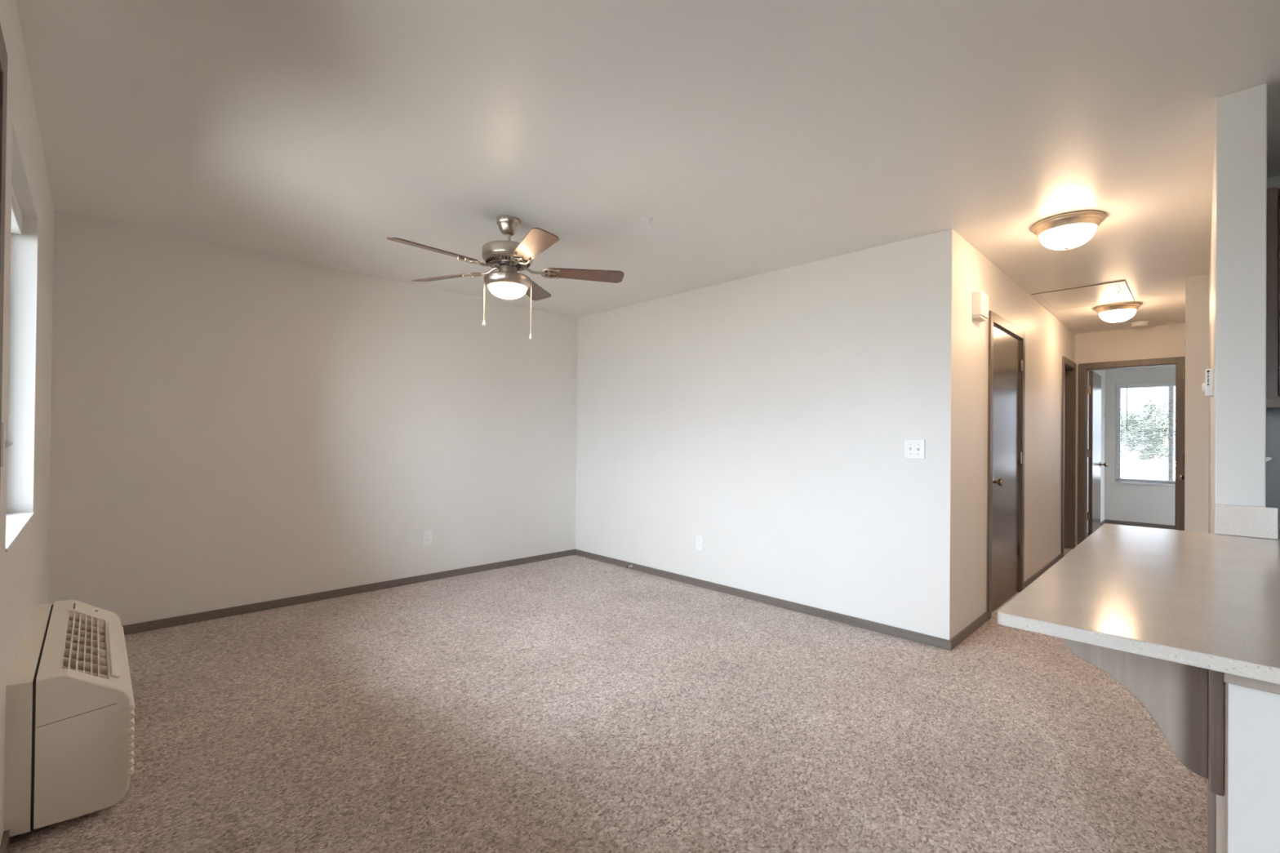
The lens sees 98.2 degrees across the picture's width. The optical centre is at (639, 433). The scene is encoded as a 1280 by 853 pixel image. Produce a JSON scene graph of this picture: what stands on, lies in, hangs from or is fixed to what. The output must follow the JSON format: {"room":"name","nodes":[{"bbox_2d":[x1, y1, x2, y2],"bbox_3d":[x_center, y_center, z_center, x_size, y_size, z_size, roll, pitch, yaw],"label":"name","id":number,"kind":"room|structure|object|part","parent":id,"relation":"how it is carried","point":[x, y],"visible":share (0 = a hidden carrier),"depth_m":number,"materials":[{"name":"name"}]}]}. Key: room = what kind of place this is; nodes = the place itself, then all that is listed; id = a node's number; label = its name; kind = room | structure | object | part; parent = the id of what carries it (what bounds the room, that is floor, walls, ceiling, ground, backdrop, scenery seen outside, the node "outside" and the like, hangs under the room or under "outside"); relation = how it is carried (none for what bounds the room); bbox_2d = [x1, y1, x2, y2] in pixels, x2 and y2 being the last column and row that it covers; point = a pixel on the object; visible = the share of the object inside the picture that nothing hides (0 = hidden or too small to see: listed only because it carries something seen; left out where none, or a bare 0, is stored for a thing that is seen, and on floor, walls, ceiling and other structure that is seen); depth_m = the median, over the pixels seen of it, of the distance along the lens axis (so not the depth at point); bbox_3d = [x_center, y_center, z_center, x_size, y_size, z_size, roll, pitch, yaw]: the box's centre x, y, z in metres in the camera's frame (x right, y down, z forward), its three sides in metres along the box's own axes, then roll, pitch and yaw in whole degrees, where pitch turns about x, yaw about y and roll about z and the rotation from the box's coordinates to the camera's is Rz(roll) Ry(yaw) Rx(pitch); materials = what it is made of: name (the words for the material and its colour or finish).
{"room":"empty living room","nodes":[
{"label":"empty living room","id":0,"kind":"room"},
{"bbox_2d":[0,0,53,845],"bbox_3d":[-0.839,-0.014,0.464,0.200,2.440,7.200,1,0,-45],"label":"wall","id":1,"kind":"structure","parent":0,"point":[28,256],"depth_m":2.21,"materials":[{"name":"paint"}]},
{"bbox_2d":[0,23,7,483],"bbox_3d":[-1.218,0.151,0.863,0.225,2.107,1.064,1,0,-45],"label":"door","id":2,"kind":"structure","parent":1,"relation":"attached to","point":[3,54],"depth_m":1.28,"materials":[{"name":"brown wood"}]},
{"bbox_2d":[0,829,12,852],"bbox_3d":[-0.771,1.179,0.526,0.012,0.056,7.188,1,0,-45],"label":"baseboard","id":3,"kind":"structure","parent":1,"relation":"attached to","point":[6,839],"depth_m":1.57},
{"bbox_2d":[0,422,13,466],"bbox_3d":[-1.673,0.029,1.467,0.020,0.116,0.070,1,0,-45],"label":"light switch","id":4,"kind":"object","parent":1,"relation":"attached to","point":[4,443],"visible":0.89,"depth_m":1.45,"materials":[{"name":"white plastic"}]},
{"bbox_3d":[-1.678,0.029,1.462,0.006,0.116,0.070,1,0,-45],"label":"plate","id":5,"kind":"part","parent":4,"relation":"part of","materials":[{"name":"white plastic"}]},
{"bbox_2d":[10,183,22,234],"bbox_3d":[-2.158,-0.834,1.860,0.055,0.079,0.961,1,0,-45],"label":"window blind","id":6,"kind":"object","parent":1,"relation":"attached to","point":[16,215],"visible":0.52,"depth_m":2.09,"materials":[{"name":"white plastic"}]},
{"bbox_3d":[-2.157,-0.803,1.861,0.052,0.017,0.953,1,0,-45],"label":"rail","id":7,"kind":"part","parent":6,"relation":"part of","materials":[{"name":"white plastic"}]},
{"bbox_2d":[5,511,34,551],"bbox_3d":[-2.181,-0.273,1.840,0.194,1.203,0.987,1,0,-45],"label":"window sill","id":8,"kind":"structure","parent":1,"relation":"attached to","point":[15,523],"depth_m":1.94,"materials":[{"name":"white paint"}]},
{"bbox_2d":[3,600,134,836],"bbox_3d":[-2.103,0.954,2.071,0.278,0.455,1.070,1,0,-45],"label":"air conditioner unit","id":9,"kind":"object","parent":1,"relation":"attached to","point":[69,731],"visible":1,"depth_m":1.72,"materials":[{"name":"beige plastic"}]},
{"bbox_2d":[59,610,106,679],"bbox_3d":[-2.041,0.796,2.034,0.115,0.131,0.790,1,0,-45],"label":"grille","id":10,"kind":"object","parent":9,"relation":"attached to","point":[82,636],"depth_m":2.03,"materials":[{"name":"beige plastic"}]},
{"bbox_2d":[48,212,577,626],"bbox_3d":[-2.044,-0.002,4.415,4.029,2.440,0.120,1,0,-45],"label":"wall","id":11,"kind":"structure","parent":0,"point":[230,427],"depth_m":3.85,"materials":[{"name":"paint"}]},
{"bbox_2d":[122,549,575,635],"bbox_3d":[-1.981,1.191,4.388,3.709,0.056,0.012,1,0,-45],"label":"baseboard","id":12,"kind":"structure","parent":11,"relation":"attached to","point":[240,610],"depth_m":4.04,"materials":[{"name":"wood"}]},
{"bbox_2d":[422,529,431,546],"bbox_3d":[-1.764,0.864,4.603,0.076,0.122,0.009,1,0,-45],"label":"outlet","id":13,"kind":"object","parent":11,"relation":"attached to","point":[427,535],"visible":1,"depth_m":4.60,"materials":[{"name":"white plastic"}]},
{"bbox_2d":[8,523,1207,852],"bbox_3d":[3.108,1.298,4.356,10.916,0.063,7.200,1,0,-45],"label":"floor","id":14,"kind":"structure","parent":0,"point":[573,704],"depth_m":2.25,"materials":[{"name":"carpet"}]},
{"bbox_3d":[2.155,0.808,1.458,2.567,0.867,0.642,1,0,-45],"label":"base cabinet","id":15,"kind":"object","parent":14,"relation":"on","visible":0},
{"bbox_2d":[996,513,1279,684],"bbox_3d":[1.984,0.361,1.584,2.650,0.024,1.072,1,0,-45],"label":"countertop","id":16,"kind":"structure","parent":15,"relation":"on","point":[1208,601],"depth_m":1.13,"materials":[{"name":"stone"}]},
{"bbox_2d":[16,0,1279,333],"bbox_3d":[3.115,-1.231,4.354,11.266,0.120,7.500,1,0,-45],"label":"ceiling","id":17,"kind":"structure","parent":0,"point":[756,137],"depth_m":2.20,"materials":[{"name":"paint"}]},
{"bbox_2d":[386,215,624,339],"bbox_3d":[-0.774,-0.879,3.114,1.246,0.677,1.277,1,0,-45],"label":"ceiling fan","id":18,"kind":"object","parent":17,"relation":"hanging from","point":[508,256],"visible":1,"depth_m":3.08,"materials":[{"name":"silver metal"}]},
{"bbox_3d":[-1.042,-0.940,2.828,0.462,0.036,0.133,1,0,-45],"label":"blade","id":19,"kind":"part","parent":18,"relation":"part of","materials":[{"name":"brown wood"}]},
{"bbox_3d":[-1.153,-0.938,3.318,0.460,0.036,0.133,0,0,22],"label":"blade","id":20,"kind":"part","parent":18,"relation":"part of","materials":[{"name":"brown wood"}]},
{"bbox_3d":[-0.871,-0.939,3.022,0.232,0.053,0.100,1,0,-45],"label":"blade arm","id":21,"kind":"part","parent":18,"relation":"part of","materials":[{"name":"silver metal"}]},
{"bbox_3d":[-0.913,-0.938,3.221,0.230,0.053,0.100,0,0,22],"label":"blade arm","id":22,"kind":"part","parent":18,"relation":"part of","materials":[{"name":"silver metal"}]},
{"bbox_3d":[-0.878,-0.759,3.151,0.023,0.226,0.006,1,0,2],"label":"pull chain","id":23,"kind":"part","parent":18,"relation":"part of","materials":[{"name":"silver metal"}]},
{"bbox_3d":[-0.752,-0.804,3.151,0.212,0.067,0.212,1,0,-45],"label":"lamp shade","id":24,"kind":"part","parent":18,"relation":"part of","materials":[{"name":"white glass"}]},
{"bbox_3d":[-0.667,-0.937,2.998,0.100,0.053,0.230,1,0,-29],"label":"blade arm","id":25,"kind":"part","parent":18,"relation":"part of","materials":[{"name":"silver metal"}]},
{"bbox_3d":[-0.628,-0.720,3.151,0.023,0.299,0.006,1,0,2],"label":"pull chain","id":26,"kind":"part","parent":18,"relation":"part of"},
{"bbox_3d":[-0.540,-0.935,2.772,0.133,0.036,0.460,1,0,-29],"label":"blade","id":27,"kind":"part","parent":18,"relation":"part of","materials":[{"name":"brown wood"}]},
{"bbox_3d":[-0.695,-0.931,3.584,0.133,0.036,0.460,1,0,7],"label":"blade","id":28,"kind":"part","parent":18,"relation":"part of","materials":[{"name":"brown wood"}]},
{"bbox_3d":[-0.578,-0.935,3.186,0.230,0.053,0.100,1,0,-12],"label":"blade arm","id":29,"kind":"part","parent":18,"relation":"part of","materials":[{"name":"silver metal"}]},
{"bbox_3d":[-0.325,-0.930,3.240,0.460,0.036,0.133,1,0,-12],"label":"blade","id":30,"kind":"part","parent":18,"relation":"part of","materials":[{"name":"brown wood"}]},
{"bbox_2d":[640,216,653,228],"bbox_3d":[0.040,-1.184,3.113,0.072,0.051,0.072,1,0,-45],"label":"sprinkler","id":31,"kind":"object","parent":17,"relation":"attached to","point":[646,219],"visible":1,"depth_m":3.10,"materials":[{"name":"white plastic"}]},
{"bbox_3d":[0.040,-1.182,3.113,0.025,0.046,0.022,1,0,5],"label":"frame","id":32,"kind":"part","parent":31,"relation":"part of","materials":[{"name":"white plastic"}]},
{"bbox_2d":[1030,210,1106,250],"bbox_3d":[2.393,-1.106,3.106,0.336,0.159,0.336,1,0,-45],"label":"ceiling light","id":33,"kind":"object","parent":17,"relation":"attached to","point":[1065,231],"visible":1,"depth_m":3.02,"materials":[{"name":"white glass"}]},
{"bbox_3d":[2.393,-1.088,3.106,0.254,0.096,0.254,1,0,-45],"label":"lamp shade","id":34,"kind":"part","parent":33,"relation":"part of","materials":[{"name":"white glass"}]},
{"bbox_2d":[1031,280,1134,311],"bbox_3d":[3.778,-1.152,4.716,0.839,0.019,0.592,1,0,-45],"label":"attic hatch","id":35,"kind":"object","parent":17,"relation":"attached to","point":[1119,291],"visible":1,"depth_m":4.67,"materials":[{"name":"paint"}]},
{"bbox_2d":[1093,301,1142,323],"bbox_3d":[4.311,-1.075,5.006,0.336,0.159,0.336,1,0,-45],"label":"ceiling light","id":36,"kind":"object","parent":17,"relation":"attached to","point":[1117,313],"visible":1,"depth_m":4.92,"materials":[{"name":"white glass"}]},
{"bbox_3d":[4.311,-1.057,5.006,0.254,0.096,0.254,1,0,-45],"label":"lamp shade","id":37,"kind":"part","parent":36,"relation":"part of","materials":[{"name":"white glass"}]},
{"bbox_2d":[1130,320,1148,327],"bbox_3d":[5.130,-1.121,5.694,0.140,0.043,0.140,1,0,-45],"label":"smoke detector","id":38,"kind":"object","parent":17,"relation":"attached to","point":[1137,324],"visible":1,"depth_m":5.66,"materials":[{"name":"white plastic"}]},
{"bbox_3d":[5.130,-1.135,5.694,0.140,0.014,0.140,1,0,-45],"label":"mounting plate","id":39,"kind":"part","parent":38,"relation":"part of","materials":[{"name":"white plastic"}]},
{"bbox_2d":[1165,322,1175,328],"bbox_3d":[5.451,-1.113,5.695,0.072,0.051,0.072,1,0,-45],"label":"sprinkler","id":40,"kind":"object","parent":17,"relation":"attached to","point":[1169,323],"visible":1,"depth_m":5.69,"materials":[{"name":"white metal"}]},
{"bbox_2d":[575,228,951,639],"bbox_3d":[0.617,0.025,4.498,0.120,2.440,3.495,1,0,-45],"label":"wall","id":41,"kind":"structure","parent":0,"point":[767,418],"depth_m":3.96,"materials":[{"name":"paint"}]},
{"bbox_2d":[696,535,703,551],"bbox_3d":[0.487,0.893,4.524,0.009,0.122,0.076,1,0,-45],"label":"outlet","id":42,"kind":"object","parent":41,"relation":"attached to","point":[700,540],"visible":1,"depth_m":4.52,"materials":[{"name":"white plastic"}]},
{"bbox_2d":[575,549,951,650],"bbox_3d":[0.566,1.217,4.436,0.012,0.056,3.495,1,0,-45],"label":"baseboard","id":43,"kind":"structure","parent":41,"relation":"attached to","point":[932,641],"depth_m":3.93,"materials":[{"name":"wood"}]},
{"bbox_2d":[904,439,924,458],"bbox_3d":[1.655,0.093,3.346,0.017,0.117,0.117,1,0,-45],"label":"light switch","id":44,"kind":"object","parent":41,"relation":"attached to","point":[913,448],"visible":1,"depth_m":3.35,"materials":[{"name":"white plastic"}]},
{"bbox_2d":[949,228,1105,639],"bbox_3d":[4.106,0.095,6.112,7.357,2.490,0.895,1,0,-45],"label":"wall","id":45,"kind":"structure","parent":0,"point":[1047,339],"depth_m":3.73,"materials":[{"name":"paint"}]},
{"bbox_2d":[972,290,988,321],"bbox_3d":[2.176,-0.812,3.542,0.170,0.165,0.052,1,0,-45],"label":"door chime","id":46,"kind":"object","parent":45,"relation":"attached to","point":[980,299],"visible":1,"depth_m":3.49,"materials":[{"name":"white plastic"}]},
{"bbox_3d":[2.173,-0.738,3.545,0.150,0.015,0.044,1,0,-45],"label":"plate","id":47,"kind":"part","parent":46,"relation":"part of","materials":[{"name":"beige plastic"}]},
{"bbox_2d":[986,310,1025,619],"bbox_3d":[2.709,0.217,4.145,1.040,2.095,0.186,1,0,-45],"label":"door","id":48,"kind":"structure","parent":45,"relation":"in","point":[1006,341],"depth_m":4.12,"materials":[{"name":"brown wood"}]},
{"bbox_3d":[2.472,0.335,3.833,0.064,0.064,0.074,1,0,-45],"label":"knob","id":49,"kind":"part","parent":48,"relation":"part of","materials":[{"name":"brown metal"}]},
{"bbox_2d":[950,553,1062,649],"bbox_3d":[3.073,1.242,4.461,3.595,0.056,0.012,1,0,-45],"label":"baseboard","id":50,"kind":"structure","parent":45,"relation":"attached to","point":[971,628],"depth_m":3.61,"materials":[{"name":"wood"}]},
{"bbox_2d":[1061,355,1075,557],"bbox_3d":[4.606,0.247,6.053,0.800,2.095,0.141,1,0,-45],"label":"door","id":51,"kind":"structure","parent":45,"relation":"in","point":[1068,367],"depth_m":6.25,"materials":[{"name":"brown wood"}]},
{"bbox_2d":[1075,323,1185,546],"bbox_3d":[6.045,0.085,5.298,0.120,2.440,3.225,1,0,-45],"label":"wall","id":52,"kind":"structure","parent":0,"point":[1162,341],"depth_m":6.01,"materials":[{"name":"paint"}]},
{"bbox_2d":[1077,356,1185,545],"bbox_3d":[5.584,0.259,6.287,0.888,2.095,0.870,1,0,-45],"label":"door","id":53,"kind":"structure","parent":52,"relation":"in","point":[1093,452],"depth_m":6.26,"materials":[{"name":"brown wood"}]},
{"bbox_3d":[5.653,0.375,6.755,0.064,0.064,0.074,1,0,-45],"label":"knob","id":54,"kind":"part","parent":53,"relation":"part of","materials":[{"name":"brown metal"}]},
{"bbox_2d":[1104,365,1175,525],"bbox_3d":[8.077,0.117,7.216,0.150,2.440,3.105,1,0,-45],"label":"wall","id":55,"kind":"structure","parent":0,"point":[1146,504],"depth_m":8.06,"materials":[{"name":"paint"}]},
{"bbox_2d":[1087,519,1174,537],"bbox_3d":[7.065,1.293,6.223,2.659,0.056,3.105,1,0,-45],"label":"baseboard","id":56,"kind":"structure","parent":55,"relation":"attached to","point":[1105,521],"depth_m":7.97,"materials":[{"name":"brown wood"}]},
{"bbox_2d":[1114,384,1175,486],"bbox_3d":[7.482,0.004,7.790,0.134,1.460,1.220,1,0,-45],"label":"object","id":57,"kind":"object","parent":55,"relation":"in","point":[1172,406],"depth_m":8.02,"materials":[{"name":"white plastic"}]},
{"bbox_3d":[7.452,0.723,7.764,0.070,0.022,1.220,1,0,-45],"label":"sill","id":58,"kind":"part","parent":57,"relation":"part of","materials":[{"name":"white plastic"}]},
{"bbox_2d":[1115,382,1175,482],"bbox_3d":[7.453,-0.021,7.762,0.049,1.406,1.196,1,0,-45],"label":"mini blind","id":59,"kind":"object","parent":57,"relation":"attached to","point":[1166,384],"visible":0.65,"depth_m":7.95,"materials":[{"name":"white plastic"}]},
{"bbox_3d":[7.452,0.674,7.763,0.024,0.016,1.192,1,0,-45],"label":"rail","id":60,"kind":"part","parent":59,"relation":"part of","materials":[{"name":"white plastic"}]},
{"bbox_2d":[1184,274,1208,533],"bbox_3d":[4.880,0.070,4.824,2.205,2.440,0.160,1,0,-45],"label":"wall","id":61,"kind":"structure","parent":0,"point":[1197,287],"depth_m":4.07,"materials":[{"name":"paint"}]},
{"bbox_2d":[1178,360,1185,479],"bbox_3d":[5.008,0.245,5.082,1.020,2.095,0.108,1,0,-45],"label":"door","id":62,"kind":"structure","parent":61,"relation":"in","point":[1181,477],"depth_m":4.73,"materials":[{"name":"brown wood"}]},
{"bbox_3d":[5.254,0.422,5.349,0.064,0.064,0.074,1,0,-45],"label":"knob","id":63,"kind":"part","parent":62,"relation":"part of","materials":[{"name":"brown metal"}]},
{"bbox_3d":[5.012,0.245,5.079,1.020,2.095,0.016,1,0,-45],"label":"casing","id":64,"kind":"part","parent":62,"relation":"part of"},
{"bbox_2d":[1208,83,1279,852],"bbox_3d":[2.611,0.033,2.446,4.605,2.440,0.122,1,0,-45],"label":"wall","id":65,"kind":"structure","parent":0,"point":[1238,233],"depth_m":1.91,"materials":[{"name":"paint"}]},
{"bbox_2d":[1059,637,1224,796],"bbox_3d":[0.990,0.501,1.123,0.155,0.280,0.264,1,0,-45],"label":"corbel","id":66,"kind":"object","parent":65,"relation":"attached to","point":[1175,695],"visible":0.63,"depth_m":1.05,"materials":[{"name":"beige wood"}]},
{"bbox_2d":[1202,368,1213,396],"bbox_3d":[2.353,-0.210,2.297,0.101,0.110,0.033,1,0,-45],"label":"thermostat","id":67,"kind":"object","parent":65,"relation":"attached to","point":[1208,386],"visible":0.98,"depth_m":2.26,"materials":[{"name":"white plastic"}]},
{"bbox_2d":[1206,669,1215,852],"bbox_3d":[1.796,0.807,1.743,0.550,0.867,0.016,1,0,-45],"label":"end panel","id":68,"kind":"object","parent":65,"relation":"attached to","point":[1211,797],"visible":0.19,"depth_m":1.55,"materials":[{"name":"beige wood"}]},
{"bbox_2d":[1215,503,1278,539],"bbox_3d":[2.076,0.299,1.900,0.021,0.104,0.145,1,0,-45],"label":"backsplash","id":69,"kind":"structure","parent":65,"relation":"attached to","point":[1256,522],"depth_m":1.89,"materials":[{"name":"stone"}]},
{"bbox_2d":[1223,672,1279,694],"bbox_3d":[1.002,0.372,0.775,0.023,0.026,0.257,1,0,-45],"label":"strip","id":70,"kind":"object","parent":65,"relation":"attached to","point":[1255,684],"visible":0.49,"depth_m":0.84,"materials":[{"name":"beige wood"}]},
{"bbox_2d":[1266,175,1279,188],"bbox_3d":[3.784,0.040,1.740,0.120,2.440,2.530,1,0,-45],"label":"wall","id":71,"kind":"structure","parent":0,"point":[1272,182],"depth_m":2.55,"materials":[{"name":"paint"}]},
{"bbox_2d":[1266,186,1279,408],"bbox_3d":[3.059,-0.571,2.146,0.352,0.928,0.928,1,0,-45],"label":"upper cabinet","id":72,"kind":"object","parent":71,"relation":"attached to","point":[1273,264],"visible":0.45,"depth_m":2.33,"materials":[{"name":"brown wood"}]},
{"bbox_3d":[2.957,-0.128,2.046,0.032,0.038,0.928,1,0,-45],"label":"light rail","id":73,"kind":"part","parent":72,"relation":"part of","materials":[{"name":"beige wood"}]},
{"bbox_3d":[2.833,-0.592,2.177,0.020,0.870,0.425,1,0,-45],"label":"door","id":74,"kind":"part","parent":72,"relation":"part of","materials":[{"name":"brown wood"}]},
{"bbox_2d":[1266,408,1279,513],"bbox_3d":[3.175,0.111,2.262,0.010,0.504,0.928,1,0,-45],"label":"backsplash","id":75,"kind":"structure","parent":71,"relation":"attached to","point":[1273,415],"depth_m":2.54,"materials":[{"name":"white paint"}]}
]}

